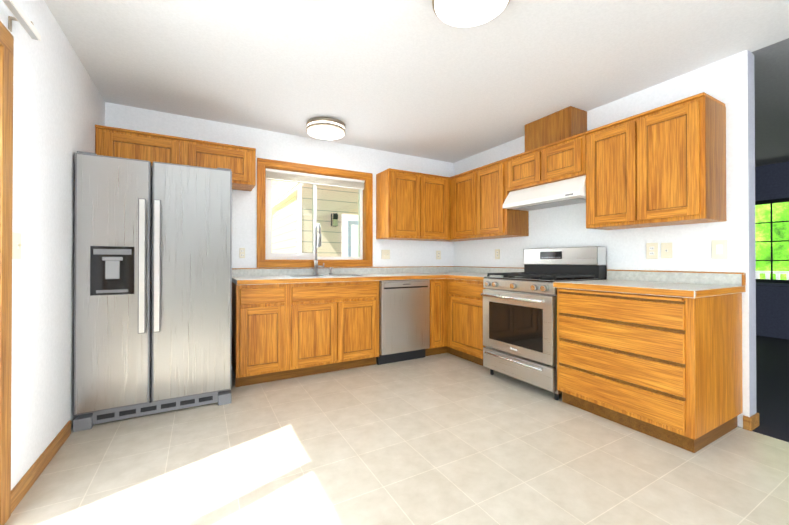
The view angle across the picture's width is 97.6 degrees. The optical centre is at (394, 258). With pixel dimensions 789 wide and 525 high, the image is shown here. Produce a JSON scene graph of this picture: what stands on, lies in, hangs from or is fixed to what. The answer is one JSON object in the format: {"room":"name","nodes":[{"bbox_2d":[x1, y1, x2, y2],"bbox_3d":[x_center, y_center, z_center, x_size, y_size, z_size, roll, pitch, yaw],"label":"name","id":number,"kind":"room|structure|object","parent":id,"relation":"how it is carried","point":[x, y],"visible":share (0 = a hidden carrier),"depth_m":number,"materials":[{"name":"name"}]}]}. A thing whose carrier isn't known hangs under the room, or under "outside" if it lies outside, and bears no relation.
{"room":"kitchen","nodes":[
{"label":"kitchen","id":0,"kind":"room"},
{"bbox_2d":[0,0,788,489],"bbox_3d":[2.285,-0.121,2.300,7.935,2.420,7.380,0,0,-29],"label":"wall","id":1,"kind":"structure","parent":0,"point":[62,108],"depth_m":2.24,"materials":[{"name":"white paint"}]},
{"bbox_2d":[0,21,13,524],"bbox_3d":[-1.178,0.066,0.556,0.124,2.025,2.000,0,0,-29],"label":"door frame","id":2,"kind":"structure","parent":1,"relation":"attached to","point":[6,117],"depth_m":1.41,"materials":[{"name":"brown wood"}]},
{"bbox_2d":[12,232,21,258],"bbox_3d":[-1.656,-0.056,1.521,0.018,0.116,0.072,0,0,-29],"label":"light switch","id":3,"kind":"object","parent":1,"relation":"attached to","point":[16,245],"visible":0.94,"depth_m":1.51,"materials":[{"name":"beige plastic"}]},
{"bbox_2d":[2,0,40,40],"bbox_3d":[-1.026,-1.000,0.458,0.071,0.056,2.520,0,0,-29],"label":"track","id":4,"kind":"object","parent":1,"relation":"attached to","point":[20,16],"visible":1,"depth_m":1.45,"materials":[{"name":"white metal"}]},
{"bbox_2d":[11,420,70,512],"bbox_3d":[-1.817,1.043,1.795,0.012,0.085,0.793,0,0,-29],"label":"baseboard","id":5,"kind":"structure","parent":1,"relation":"attached to","point":[23,486],"depth_m":1.71,"materials":[{"name":"brown wood"}]},
{"bbox_2d":[95,125,255,190],"bbox_3d":[-1.866,-0.852,3.058,1.151,0.340,0.337,0,0,-29],"label":"upper cabinet","id":6,"kind":"object","parent":1,"relation":"attached to","point":[239,162],"visible":0.62,"depth_m":2.91,"materials":[{"name":"brown wood"}]},
{"bbox_2d":[239,248,244,257],"bbox_3d":[-1.517,-0.055,3.439,0.050,0.100,0.008,0,0,-29],"label":"outlet","id":7,"kind":"object","parent":1,"relation":"attached to","point":[241,252],"visible":1,"depth_m":3.44,"materials":[{"name":"beige plastic"}]},
{"bbox_2d":[257,158,372,267],"bbox_3d":[-0.864,-0.463,3.882,1.300,1.118,0.151,0,0,-29],"label":"window","id":8,"kind":"structure","parent":1,"relation":"in","point":[267,257],"depth_m":3.83,"materials":[{"name":"brown wood"}]},
{"bbox_2d":[266,168,364,189],"bbox_3d":[-0.855,-0.479,3.865,1.122,0.913,0.046,0,0,-29],"label":"window blinds","id":9,"kind":"object","parent":8,"relation":"attached to","point":[295,177],"visible":0.96,"depth_m":3.83,"materials":[{"name":"white plastic"}]},
{"bbox_2d":[381,250,389,258],"bbox_3d":[-0.105,-0.050,4.226,0.116,0.116,0.018,0,0,-29],"label":"light switch","id":10,"kind":"object","parent":1,"relation":"attached to","point":[385,254],"visible":1,"depth_m":4.23,"materials":[{"name":"beige plastic"}]},
{"bbox_2d":[376,168,468,241],"bbox_3d":[0.377,-0.625,4.316,1.188,0.780,0.337,0,0,-29],"label":"upper cabinet","id":11,"kind":"object","parent":1,"relation":"attached to","point":[410,205],"visible":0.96,"depth_m":4.07,"materials":[{"name":"brown wood"}]},
{"bbox_2d":[436,251,440,258],"bbox_3d":[0.589,-0.048,4.621,0.072,0.116,0.008,0,0,-29],"label":"electrical outlet","id":12,"kind":"object","parent":1,"relation":"attached to","point":[438,254],"visible":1,"depth_m":4.62,"materials":[{"name":"beige plastic"}]},
{"bbox_2d":[450,158,528,239],"bbox_3d":[1.052,-0.627,3.981,0.337,0.780,0.914,0,0,-29],"label":"upper cabinet","id":13,"kind":"object","parent":1,"relation":"attached to","point":[479,195],"visible":0.96,"depth_m":3.78,"materials":[{"name":"brown wood"}]},
{"bbox_2d":[495,249,499,258],"bbox_3d":[1.205,-0.051,4.044,0.008,0.116,0.072,0,0,-29],"label":"outlet","id":14,"kind":"object","parent":1,"relation":"attached to","point":[497,253],"visible":1,"depth_m":4.04,"materials":[{"name":"beige plastic"}]},
{"bbox_2d":[506,132,585,191],"bbox_3d":[1.476,-0.853,3.227,0.337,0.335,0.817,0,0,-29],"label":"upper cabinet","id":15,"kind":"object","parent":1,"relation":"attached to","point":[562,159],"visible":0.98,"depth_m":3.08,"materials":[{"name":"brown wood"}]},
{"bbox_2d":[503,175,585,210],"bbox_3d":[1.452,-0.591,3.212,0.389,0.181,0.812,0,0,-29],"label":"range hood","id":16,"kind":"object","parent":15,"relation":"attached to","point":[570,191],"visible":0.83,"depth_m":3.09,"materials":[{"name":"white metal"}]},
{"bbox_2d":[525,106,586,151],"bbox_3d":[1.513,-1.173,3.266,0.238,0.301,0.490,0,0,-29],"label":"duct","id":17,"kind":"object","parent":15,"relation":"on","point":[567,122],"visible":0.6,"depth_m":3.12,"materials":[{"name":"brown wood"}]},
{"bbox_2d":[646,243,657,258],"bbox_3d":[1.983,-0.059,2.658,0.008,0.124,0.078,0,0,-29],"label":"electrical outlet","id":18,"kind":"object","parent":1,"relation":"attached to","point":[651,250],"visible":1,"depth_m":2.66,"materials":[{"name":"beige plastic"}]},
{"bbox_2d":[585,92,726,229],"bbox_3d":[1.864,-0.635,2.535,0.337,0.780,0.760,0,0,-29],"label":"upper cabinet","id":19,"kind":"object","parent":1,"relation":"attached to","point":[664,165],"visible":1,"depth_m":2.34,"materials":[{"name":"brown wood"}]},
{"bbox_2d":[661,243,672,257],"bbox_3d":[2.029,-0.060,2.575,0.010,0.116,0.072,0,0,-29],"label":"phone jack","id":20,"kind":"object","parent":1,"relation":"attached to","point":[666,250],"visible":1,"depth_m":2.57,"materials":[{"name":"beige plastic"}]},
{"bbox_2d":[712,240,727,258],"bbox_3d":[2.177,-0.061,2.312,0.009,0.128,0.082,0,0,-29],"label":"rocker light switch","id":21,"kind":"object","parent":1,"relation":"attached to","point":[719,249],"visible":1,"depth_m":2.31,"materials":[{"name":"beige plastic"}]},
{"bbox_2d":[743,412,758,428],"bbox_3d":[1.831,1.051,3.164,0.037,0.085,2.137,0,0,-29],"label":"baseboard","id":22,"kind":"structure","parent":1,"relation":"attached to","point":[753,421],"depth_m":2.19,"materials":[{"name":"brown wood"}]},
{"bbox_2d":[755,191,788,286],"bbox_3d":[5.264,-0.267,4.833,0.140,1.300,1.860,0,0,-29],"label":"window","id":23,"kind":"structure","parent":1,"relation":"in","point":[774,197],"depth_m":4.84,"materials":[{"name":"grey"}]},
{"bbox_2d":[4,353,788,524],"bbox_3d":[0.688,1.111,1.001,3.885,0.060,6.690,0,0,-29],"label":"floor","id":24,"kind":"structure","parent":0,"point":[444,439],"depth_m":1.82,"materials":[{"name":"tile"}]},
{"bbox_2d":[73,151,231,431],"bbox_3d":[-1.814,0.205,2.730,0.900,1.772,0.895,0,0,-29],"label":"refrigerator","id":25,"kind":"object","parent":24,"relation":"on","point":[153,292],"visible":1,"depth_m":2.35,"materials":[{"name":"grey metal"}]},
{"bbox_2d":[231,282,290,386],"bbox_3d":[-1.273,0.657,3.218,0.416,0.874,0.620,0,0,-29],"label":"base cabinet","id":26,"kind":"object","parent":24,"relation":"on","point":[286,331],"depth_m":2.97,"materials":[{"name":"brown wood"}]},
{"bbox_2d":[232,266,446,284],"bbox_3d":[-0.235,0.160,3.779,2.775,0.126,0.666,0,0,-29],"label":"countertop","id":27,"kind":"structure","parent":26,"relation":"on","point":[248,276],"depth_m":3.62,"materials":[{"name":"grey laminate"}]},
{"bbox_2d":[313,223,332,274],"bbox_3d":[-0.747,-0.103,3.714,0.217,0.555,0.176,0,0,-29],"label":"faucet","id":28,"kind":"object","parent":27,"relation":"on","point":[316,266],"visible":1,"depth_m":3.71,"materials":[{"name":"silver metal"}]},
{"bbox_2d":[280,274,371,277],"bbox_3d":[-0.710,0.263,3.562,0.824,0.176,0.513,0,0,-29],"label":"sink","id":29,"kind":"object","parent":27,"relation":"in","point":[323,275],"visible":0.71,"depth_m":3.60,"materials":[{"name":"silver metal"}]},
{"bbox_2d":[291,291,378,377],"bbox_3d":[-0.693,0.746,3.543,0.911,0.700,0.620,0,0,-29],"label":"base cabinet","id":30,"kind":"object","parent":24,"relation":"on","point":[331,331],"depth_m":3.26,"materials":[{"name":"brown wood"}]},
{"bbox_2d":[377,279,429,364],"bbox_3d":[-0.021,0.664,3.894,0.592,0.868,0.614,0,0,-29],"label":"dishwasher","id":31,"kind":"object","parent":24,"relation":"on","point":[404,320],"visible":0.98,"depth_m":3.62,"materials":[{"name":"grey metal"}]},
{"bbox_2d":[425,279,446,355],"bbox_3d":[0.337,0.662,4.122,0.242,0.874,0.620,0,0,-29],"label":"base cabinet","id":32,"kind":"object","parent":24,"relation":"on","point":[438,287],"depth_m":3.87,"materials":[{"name":"brown wood"}]},
{"bbox_2d":[447,279,485,365],"bbox_3d":[1.002,0.660,3.775,0.614,0.874,0.713,0,0,-29],"label":"base cabinet","id":33,"kind":"object","parent":24,"relation":"on","point":[464,298],"depth_m":3.63,"materials":[{"name":"brown wood"}]},
{"bbox_2d":[447,266,523,280],"bbox_3d":[1.019,0.160,3.740,0.627,0.126,0.630,0,0,-29],"label":"countertop","id":34,"kind":"structure","parent":33,"relation":"on","point":[474,273],"depth_m":4.02,"materials":[{"name":"grey laminate"}]},
{"bbox_2d":[481,246,605,399],"bbox_3d":[1.287,0.496,3.084,0.764,1.195,0.760,0,0,-29],"label":"stove","id":35,"kind":"object","parent":24,"relation":"on","point":[519,325],"visible":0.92,"depth_m":2.92,"materials":[{"name":"silver metal"}]},
{"bbox_2d":[557,288,742,452],"bbox_3d":[1.715,0.652,2.402,0.716,0.874,0.833,0,0,-29],"label":"base cabinet","id":36,"kind":"object","parent":24,"relation":"on","point":[667,369],"visible":0.9,"depth_m":2.10,"materials":[{"name":"brown wood"}]},
{"bbox_2d":[553,269,745,297],"bbox_3d":[1.714,0.153,2.394,0.732,0.126,0.850,0,0,-29],"label":"countertop","id":37,"kind":"structure","parent":36,"relation":"on","point":[692,284],"depth_m":2.31,"materials":[{"name":"grey laminate"}]},
{"bbox_2d":[44,0,788,166],"bbox_3d":[2.285,-1.371,2.307,7.935,0.080,7.380,0,0,-29],"label":"ceiling","id":38,"kind":"structure","parent":0,"point":[418,78],"depth_m":2.31,"materials":[{"name":"paint"}]},
{"bbox_2d":[306,117,344,139],"bbox_3d":[-0.678,-1.277,3.415,0.380,0.093,0.380,0,0,-29],"label":"ceiling light","id":39,"kind":"object","parent":38,"relation":"attached to","point":[326,128],"visible":1,"depth_m":3.31,"materials":[{"name":"silver metal"}]},
{"bbox_2d":[432,0,509,26],"bbox_3d":[0.374,-1.287,1.681,0.380,0.093,0.380,0,0,-29],"label":"ceiling light","id":40,"kind":"object","parent":38,"relation":"attached to","point":[463,13],"visible":1,"depth_m":1.73,"materials":[{"name":"frosted white glass"}]},
{"bbox_2d":[738,335,788,441],"bbox_3d":[3.979,1.122,3.244,4.050,0.064,7.380,0,0,-29],"label":"floor carpet","id":41,"kind":"object","parent":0,"point":[772,381],"depth_m":2.94,"materials":[{"name":"black carpet"}]},
{"label":"outside","id":42,"kind":"structure","parent":0,"visible":0},
{"bbox_3d":[1.809,1.324,6.669,70.000,0.180,70.000,0,0,-29],"label":"ground","id":43,"kind":"structure","parent":42,"visible":0},
{"bbox_2d":[272,180,357,256],"bbox_3d":[-1.008,-0.792,12.669,7.050,4.120,8.800,0,0,-29],"label":"exterior view","id":44,"kind":"structure","parent":43,"relation":"on","point":[278,196],"depth_m":8.35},
{"bbox_2d":[755,202,788,279],"bbox_3d":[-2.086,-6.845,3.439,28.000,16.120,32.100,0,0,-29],"label":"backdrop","id":45,"kind":"object","parent":43,"relation":"on","point":[778,208],"depth_m":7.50,"materials":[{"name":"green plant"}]},
{"bbox_2d":[756,271,788,279],"bbox_3d":[6.123,0.715,5.054,1.460,1.020,9.045,0,0,-29],"label":"deck railing","id":46,"kind":"object","parent":43,"relation":"on","point":[777,273],"depth_m":5.68,"materials":[{"name":"white wood"}]}
]}

